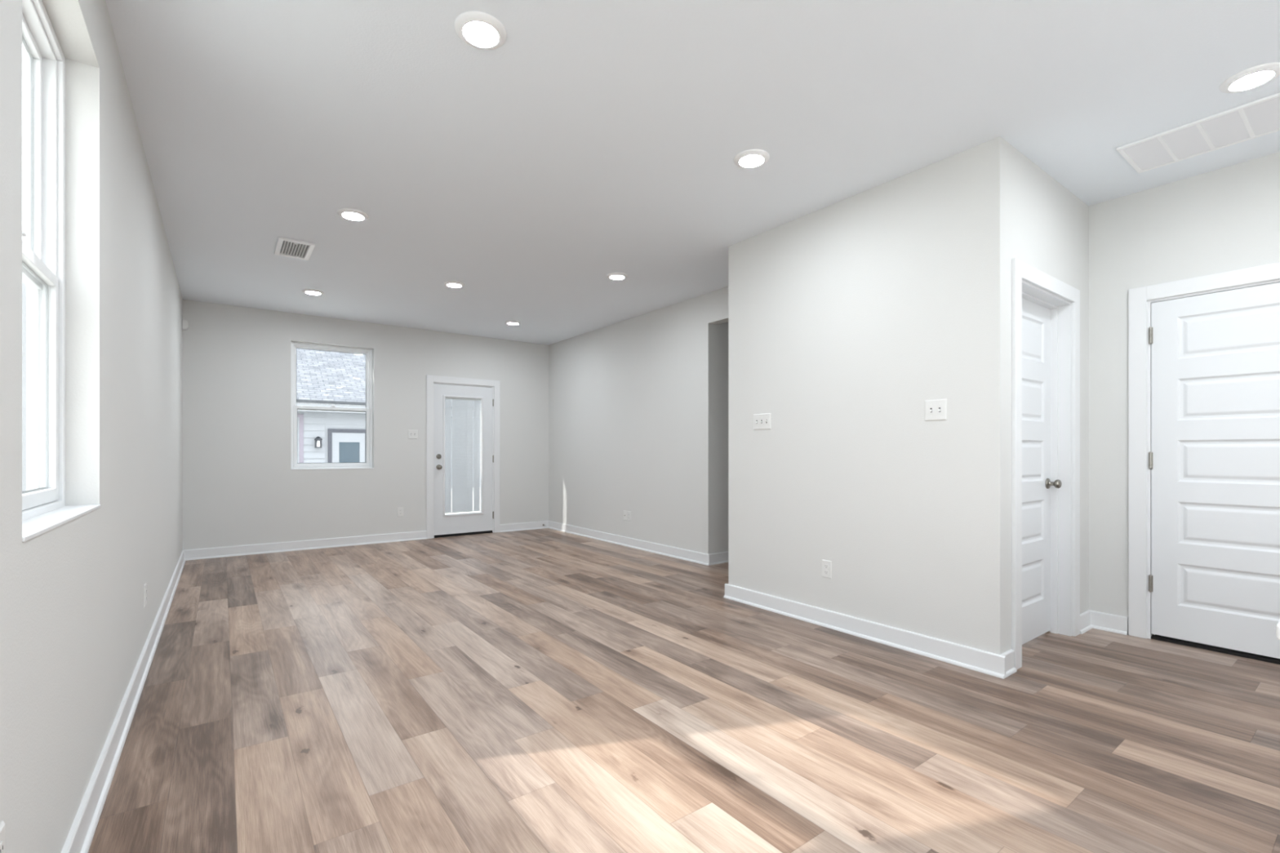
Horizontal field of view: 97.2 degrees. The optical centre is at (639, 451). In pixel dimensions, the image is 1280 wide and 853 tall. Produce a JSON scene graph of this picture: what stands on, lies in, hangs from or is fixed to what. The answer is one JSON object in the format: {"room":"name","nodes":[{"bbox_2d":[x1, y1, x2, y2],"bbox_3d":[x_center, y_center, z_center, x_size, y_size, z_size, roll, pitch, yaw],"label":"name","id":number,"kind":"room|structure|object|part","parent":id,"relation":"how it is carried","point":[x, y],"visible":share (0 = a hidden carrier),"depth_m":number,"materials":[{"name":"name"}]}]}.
{"room":"empty living room","nodes":[
{"label":"empty living room","id":0,"kind":"room"},
{"bbox_2d":[0,0,182,852],"bbox_3d":[-1.547,-0.233,1.386,0.170,2.740,11.470,0,0,-37],"label":"wall","id":1,"kind":"structure","parent":0,"point":[75,624],"depth_m":1.87,"materials":[{"name":"paint"}]},
{"bbox_2d":[0,821,4,852],"bbox_3d":[-1.174,0.751,1.032,0.008,0.116,0.072,0,0,-37],"label":"wall outlet","id":2,"kind":"object","parent":1,"relation":"attached to","point":[2,824],"visible":1,"depth_m":1.04,"materials":[{"name":"white plastic"}]},
{"bbox_2d":[0,840,4,852],"bbox_3d":[-1.172,0.732,1.033,0.003,0.025,0.034,0,0,-37],"label":"receptacle","id":3,"kind":"object","parent":2,"relation":"attached to","point":[2,842],"depth_m":1.04,"materials":[{"name":"white plastic"}]},
{"bbox_2d":[22,0,101,542],"bbox_3d":[-1.617,-0.555,1.488,0.169,1.485,0.918,0,0,-37],"label":"window","id":4,"kind":"structure","parent":1,"relation":"in","point":[44,509],"depth_m":1.78,"materials":[{"name":"white plastic"}]},
{"bbox_3d":[-1.665,-0.889,1.452,0.027,0.748,0.846,0,0,-37],"label":"sash","id":5,"kind":"part","parent":4,"relation":"part of","materials":[{"name":"white plastic"}]},
{"bbox_3d":[-1.638,-0.203,1.472,0.030,0.717,0.850,0,0,-37],"label":"sash","id":6,"kind":"part","parent":4,"relation":"part of","materials":[{"name":"white plastic"}]},
{"bbox_3d":[-1.651,-0.555,1.462,0.083,1.485,0.918,0,0,-37],"label":"frame","id":7,"kind":"part","parent":4,"relation":"part of","materials":[{"name":"white plastic"}]},
{"bbox_3d":[-1.584,0.182,1.512,0.087,0.010,0.918,0,0,-37],"label":"sill","id":8,"kind":"part","parent":4,"relation":"part of","materials":[{"name":"white paint"}]},
{"bbox_2d":[61,550,186,852],"bbox_3d":[-1.417,1.083,1.377,0.027,0.108,11.300,0,0,-37],"label":"baseboard","id":9,"kind":"structure","parent":1,"relation":"attached to","point":[81,834],"depth_m":2.08,"materials":[{"name":"white paint"}]},
{"bbox_2d":[143,582,146,607],"bbox_3d":[-2.646,0.765,3.018,0.008,0.116,0.072,0,0,-37],"label":"wall outlet","id":10,"kind":"object","parent":1,"relation":"attached to","point":[145,584],"visible":1,"depth_m":3.00,"materials":[{"name":"white plastic"}]},
{"bbox_2d":[182,320,188,329],"bbox_3d":[-4.714,-1.315,5.844,0.048,0.094,0.064,0,0,-37],"label":"sensor","id":11,"kind":"object","parent":1,"relation":"attached to","point":[184,323],"visible":1,"depth_m":5.82,"materials":[{"name":"white plastic"}]},
{"bbox_2d":[182,298,548,550],"bbox_3d":[-3.083,-0.233,7.281,4.384,2.740,0.170,0,0,-37],"label":"wall","id":12,"kind":"structure","parent":0,"point":[240,486],"depth_m":6.62,"materials":[{"name":"paint"}]},
{"bbox_2d":[184,530,426,560],"bbox_3d":[-3.788,1.083,6.635,2.482,0.108,0.027,0,0,-37],"label":"baseboard","id":13,"kind":"structure","parent":12,"relation":"attached to","point":[250,549],"depth_m":6.52,"materials":[{"name":"white paint"}]},
{"bbox_2d":[290,341,373,470],"bbox_3d":[-3.709,-0.540,6.811,0.880,1.495,0.169,0,0,-37],"label":"window","id":14,"kind":"structure","parent":12,"relation":"in","point":[295,465],"depth_m":6.79,"materials":[{"name":"white plastic"}]},
{"bbox_3d":[-3.744,-0.875,6.860,0.808,0.758,0.027,0,0,-37],"label":"sash","id":15,"kind":"part","parent":14,"relation":"part of","materials":[{"name":"white plastic"}]},
{"bbox_3d":[-3.724,-0.183,6.833,0.812,0.717,0.030,0,0,-37],"label":"sash","id":16,"kind":"part","parent":14,"relation":"part of","materials":[{"name":"white plastic"}]},
{"bbox_3d":[-3.684,0.203,6.779,0.880,0.010,0.087,0,0,-37],"label":"sill","id":17,"kind":"part","parent":14,"relation":"part of","materials":[{"name":"white paint"}]},
{"bbox_2d":[397,506,403,516],"bbox_3d":[-3.057,0.764,7.190,0.072,0.116,0.008,0,0,-37],"label":"wall outlet","id":18,"kind":"object","parent":12,"relation":"attached to","point":[400,510],"visible":1,"depth_m":7.19,"materials":[{"name":"white plastic"}]},
{"bbox_2d":[408,430,417,439],"bbox_3d":[-2.929,-0.227,7.278,0.118,0.116,0.017,0,0,-37],"label":"light switch","id":19,"kind":"object","parent":12,"relation":"attached to","point":[412,434],"visible":1,"depth_m":7.28,"materials":[{"name":"white plastic"}]},
{"bbox_2d":[426,374,499,538],"bbox_3d":[-2.425,0.066,7.728,1.007,2.144,0.236,0,0,-37],"label":"door","id":20,"kind":"structure","parent":12,"relation":"in","point":[440,466],"depth_m":7.68,"materials":[{"name":"white paint"}]},
{"bbox_3d":[-2.651,0.201,7.458,0.066,0.066,0.072,0,0,-37],"label":"knob","id":21,"kind":"part","parent":20,"relation":"part of","materials":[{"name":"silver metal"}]},
{"bbox_2d":[444,399,479,512],"bbox_3d":[-2.422,0.051,7.706,0.479,1.522,0.007,0,0,-37],"label":"mini blind","id":22,"kind":"object","parent":20,"relation":"attached to","point":[460,486],"depth_m":7.70,"materials":[{"name":"white plastic"}]},
{"bbox_3d":[-2.421,0.047,7.707,0.485,1.555,0.018,0,0,-37],"label":"blind rail","id":23,"kind":"part","parent":20,"relation":"part of","materials":[{"name":"white plastic"}]},
{"bbox_3d":[-2.414,0.051,7.697,0.557,1.627,0.057,0,0,-37],"label":"lite frame","id":24,"kind":"part","parent":20,"relation":"part of","materials":[{"name":"white paint"}]},
{"bbox_3d":[-2.221,-0.194,7.843,0.006,1.057,0.002,0,0,-37],"label":"blind cord","id":25,"kind":"part","parent":20,"relation":"part of","materials":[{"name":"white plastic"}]},
{"bbox_2d":[499,520,548,532],"bbox_3d":[-1.670,1.083,8.206,0.774,0.108,0.027,0,0,-37],"label":"baseboard","id":26,"kind":"structure","parent":12,"relation":"attached to","point":[534,525],"depth_m":8.19,"materials":[{"name":"white paint"}]},
{"bbox_2d":[548,286,728,554],"bbox_3d":[0.021,-0.233,6.675,0.120,2.740,4.501,0,0,-37],"label":"wall","id":27,"kind":"structure","parent":0,"point":[633,401],"depth_m":6.60,"materials":[{"name":"paint"}]},
{"bbox_2d":[623,510,626,520],"bbox_3d":[-0.183,0.770,6.838,0.014,0.116,0.072,0,0,-37],"label":"cable plate","id":28,"kind":"object","parent":27,"relation":"attached to","point":[624,511],"visible":1,"depth_m":6.83,"materials":[{"name":"white plastic"}]},
{"bbox_2d":[547,520,710,565],"bbox_3d":[-0.343,1.083,7.042,0.027,0.108,3.477,0,0,-37],"label":"baseboard","id":29,"kind":"structure","parent":27,"relation":"attached to","point":[669,551],"depth_m":6.62,"materials":[{"name":"white paint"}]},
{"bbox_2d":[627,511,631,520],"bbox_3d":[-0.131,0.770,6.772,0.008,0.116,0.072,0,0,-37],"label":"wall outlet","id":30,"kind":"object","parent":27,"relation":"attached to","point":[628,512],"visible":1,"depth_m":6.77,"materials":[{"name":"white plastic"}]},
{"bbox_2d":[88,528,1279,852],"bbox_3d":[1.445,1.137,3.623,7.278,0.001,11.700,0,0,-37],"label":"floor","id":31,"kind":"structure","parent":0,"point":[546,690],"depth_m":2.34,"materials":[{"name":"brown wood"}]},
{"bbox_2d":[1275,621,1279,639],"bbox_3d":[1.927,0.682,0.941,2.000,0.910,0.980,0,0,-37],"label":"kitchen island","id":32,"kind":"object","parent":31,"relation":"on","point":[1277,626],"visible":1,"depth_m":0.74,"materials":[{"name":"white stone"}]},
{"bbox_2d":[105,0,1279,345],"bbox_3d":[1.399,-1.663,3.483,7.402,0.120,11.610,0,0,-37],"label":"ceiling","id":33,"kind":"structure","parent":0,"point":[601,138],"depth_m":2.70,"materials":[{"name":"paint"}]},
{"bbox_2d":[274,236,315,260],"bbox_3d":[-2.716,-1.591,4.431,0.241,0.024,0.430,0,0,-37],"label":"ceiling vent","id":34,"kind":"object","parent":33,"relation":"in","point":[289,247],"visible":1,"depth_m":4.41,"materials":[{"name":"white plastic"}]},
{"bbox_2d":[302,288,324,295],"bbox_3d":[-3.269,-1.594,5.637,0.192,0.016,0.192,0,0,-37],"label":"recessed light","id":35,"kind":"object","parent":33,"relation":"in","point":[310,291],"visible":1,"depth_m":5.61,"materials":[{"name":"white plastic"}]},
{"bbox_2d":[337,208,368,221],"bbox_3d":[-1.934,-1.594,3.801,0.192,0.016,0.192,0,0,-37],"label":"recessed light","id":36,"kind":"object","parent":33,"relation":"in","point":[350,214],"visible":1,"depth_m":3.78,"materials":[{"name":"white plastic"}]},
{"bbox_2d":[443,280,464,288],"bbox_3d":[-1.773,-1.594,5.380,0.192,0.016,0.192,0,0,-37],"label":"recessed light","id":37,"kind":"object","parent":33,"relation":"in","point":[453,284],"visible":1,"depth_m":5.35,"materials":[{"name":"white plastic"}]},
{"bbox_2d":[454,10,506,49],"bbox_3d":[-0.605,-1.594,2.144,0.192,0.016,0.192,0,0,-37],"label":"recessed light","id":38,"kind":"object","parent":33,"relation":"in","point":[481,30],"visible":1,"depth_m":2.12,"materials":[{"name":"white plastic"}]},
{"bbox_2d":[505,320,520,324],"bbox_3d":[-1.576,-1.594,6.987,0.192,0.016,0.192,0,0,-37],"label":"recessed light","id":39,"kind":"object","parent":33,"relation":"in","point":[508,322],"visible":1,"depth_m":6.94,"materials":[{"name":"white plastic"}]},
{"bbox_2d":[606,272,627,279],"bbox_3d":[-0.208,-1.594,5.127,0.192,0.016,0.192,0,0,-37],"label":"recessed light","id":40,"kind":"object","parent":33,"relation":"in","point":[615,276],"visible":1,"depth_m":5.10,"materials":[{"name":"white plastic"}]},
{"bbox_2d":[733,149,769,168],"bbox_3d":[0.609,-1.594,3.078,0.192,0.016,0.192,0,0,-37],"label":"recessed light","id":41,"kind":"object","parent":33,"relation":"in","point":[749,158],"visible":1,"depth_m":3.05,"materials":[{"name":"white plastic"}]},
{"bbox_2d":[1115,92,1279,173],"bbox_3d":[2.949,-1.597,2.729,0.425,0.012,0.912,0,0,-37],"label":"ceiling vent","id":42,"kind":"object","parent":33,"relation":"in","point":[1261,117],"visible":1,"depth_m":2.84,"materials":[{"name":"white metal"}]},
{"bbox_2d":[1219,62,1279,93],"bbox_3d":[2.618,-1.594,2.413,0.192,0.016,0.192,0,0,-37],"label":"recessed light","id":43,"kind":"object","parent":33,"relation":"in","point":[1256,76],"visible":1,"depth_m":2.40,"materials":[{"name":"white plastic"}]},
{"bbox_2d":[716,321,728,552],"bbox_3d":[1.895,-0.233,6.639,2.848,2.740,0.110,0,0,-37],"label":"wall","id":44,"kind":"structure","parent":0,"point":[722,328],"depth_m":5.80,"materials":[{"name":"paint"}]},
{"bbox_2d":[710,551,728,565],"bbox_3d":[1.847,1.083,6.519,2.868,0.108,0.027,0,0,-37],"label":"baseboard","id":45,"kind":"structure","parent":44,"relation":"attached to","point":[717,557],"depth_m":5.74,"materials":[{"name":"white paint"}]},
{"bbox_2d":[723,136,1009,679],"bbox_3d":[1.295,-0.233,3.655,0.147,2.740,1.963,0,0,-37],"label":"wall","id":46,"kind":"structure","parent":0,"point":[848,315],"depth_m":3.36,"materials":[{"name":"paint"}]},
{"bbox_2d":[753,413,770,430],"bbox_3d":[0.886,-0.222,4.115,0.017,0.116,0.164,0,0,-37],"label":"light switch","id":47,"kind":"object","parent":46,"relation":"attached to","point":[761,421],"visible":1,"depth_m":4.11,"materials":[{"name":"white plastic"}]},
{"bbox_2d":[822,559,831,578],"bbox_3d":[1.217,0.764,3.676,0.008,0.116,0.072,0,0,-37],"label":"wall outlet","id":48,"kind":"object","parent":46,"relation":"attached to","point":[826,565],"visible":1,"depth_m":3.67,"materials":[{"name":"white plastic"}]},
{"bbox_2d":[924,399,946,421],"bbox_3d":[1.629,-0.232,3.112,0.017,0.116,0.118,0,0,-37],"label":"light switch","id":49,"kind":"object","parent":46,"relation":"attached to","point":[935,410],"visible":1,"depth_m":3.11,"materials":[{"name":"white plastic"}]},
{"bbox_2d":[1009,144,1088,649],"bbox_3d":[2.444,-0.233,3.392,1.386,2.740,0.120,0,0,-37],"label":"wall","id":50,"kind":"structure","parent":0,"point":[1049,224],"depth_m":3.33,"materials":[{"name":"paint"}]},
{"bbox_2d":[1000,648,1017,677],"bbox_3d":[1.889,1.083,2.890,0.136,0.108,0.027,0,0,-37],"label":"baseboard","id":51,"kind":"structure","parent":50,"relation":"attached to","point":[1010,669],"depth_m":2.89,"materials":[{"name":"white paint"}]},
{"bbox_2d":[1011,257,1079,670],"bbox_3d":[2.303,0.064,3.288,0.991,2.147,0.156,0,0,-37],"label":"door","id":52,"kind":"structure","parent":50,"relation":"in","point":[1046,309],"depth_m":3.46,"materials":[{"name":"white paint"}]},
{"bbox_3d":[2.564,0.198,3.491,0.066,0.066,0.072,0,0,-37],"label":"knob","id":53,"kind":"part","parent":52,"relation":"part of","materials":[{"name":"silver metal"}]},
{"bbox_2d":[1080,609,1092,634],"bbox_3d":[2.841,1.083,3.595,0.226,0.108,0.027,0,0,-37],"label":"baseboard","id":54,"kind":"structure","parent":50,"relation":"attached to","point":[1085,617],"depth_m":3.59,"materials":[{"name":"white paint"}]},
{"bbox_2d":[1088,151,1279,617],"bbox_3d":[4.442,-0.233,1.743,0.140,2.740,4.910,0,0,-37],"label":"wall","id":55,"kind":"structure","parent":0,"point":[1227,219],"depth_m":3.52,"materials":[{"name":"paint"}]},
{"bbox_2d":[1088,609,1128,635],"bbox_3d":[2.972,1.083,3.585,0.027,0.108,0.199,0,0,-37],"label":"baseboard","id":56,"kind":"structure","parent":55,"relation":"attached to","point":[1112,623],"depth_m":3.58,"materials":[{"name":"white paint"}]},
{"bbox_2d":[1128,262,1279,664],"bbox_3d":[3.397,0.064,3.095,0.208,2.147,1.084,0,0,-37],"label":"door","id":57,"kind":"structure","parent":55,"relation":"in","point":[1204,351],"depth_m":3.24,"materials":[{"name":"white paint"}]},
{"label":"outside","id":58,"kind":"structure","parent":0,"visible":0},
{"bbox_2d":[444,487,479,514],"bbox_3d":[-8.933,1.387,12.050,120.000,0.100,110.000,0,0,-37],"label":"ground","id":59,"kind":"structure","parent":58,"point":[473,487],"depth_m":12.51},
{"bbox_2d":[22,281,26,491],"bbox_3d":[-6.503,-0.287,6.118,3.842,3.250,2.025,0,0,-37],"label":"wall","id":60,"kind":"structure","parent":59,"relation":"on","point":[24,286],"depth_m":5.35,"materials":[{"name":"white"}]},
{"bbox_2d":[296,348,479,487],"bbox_3d":[-11.757,-2.890,22.577,25.000,8.455,9.723,0,0,-37],"label":"neighbor house","id":61,"kind":"structure","parent":59,"relation":"on","point":[326,379],"depth_m":18.77,"materials":[{"name":"white"}]},
{"bbox_3d":[-11.341,0.113,17.721,1.085,2.450,0.020,0,0,-37],"label":"garage panel","id":62,"kind":"part","parent":61,"relation":"part of","materials":[{"name":"white"}]},
{"bbox_3d":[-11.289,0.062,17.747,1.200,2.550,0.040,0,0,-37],"label":"corner trim","id":63,"kind":"part","parent":61,"relation":"part of","materials":[{"name":"white wood"}]},
{"bbox_2d":[314,436,322,448],"bbox_3d":[-10.407,-0.318,18.236,0.230,0.370,0.265,0,0,-37],"label":"wall lantern","id":64,"kind":"object","parent":61,"relation":"attached to","point":[317,443],"visible":1,"depth_m":18.18,"materials":[{"name":"black metal"}]},
{"bbox_3d":[-10.414,-0.312,18.246,0.180,0.360,0.240,0,0,-37],"label":"frame","id":65,"kind":"part","parent":64,"relation":"part of","materials":[{"name":"black metal"}]},
{"bbox_3d":[-9.780,0.287,18.860,1.160,2.100,0.050,0,0,-37],"label":"door trim","id":66,"kind":"part","parent":61,"relation":"part of","materials":[{"name":"white wood"}]},
{"bbox_3d":[-9.756,0.350,18.887,1.000,1.975,0.035,0,0,-37],"label":"patio door","id":67,"kind":"part","parent":61,"relation":"part of","materials":[{"name":"white"}]},
{"bbox_3d":[-9.742,0.380,18.901,0.620,1.415,0.008,0,0,-37],"label":"door glass","id":68,"kind":"part","parent":61,"relation":"part of","materials":[{"name":"blue glass"}]}
]}

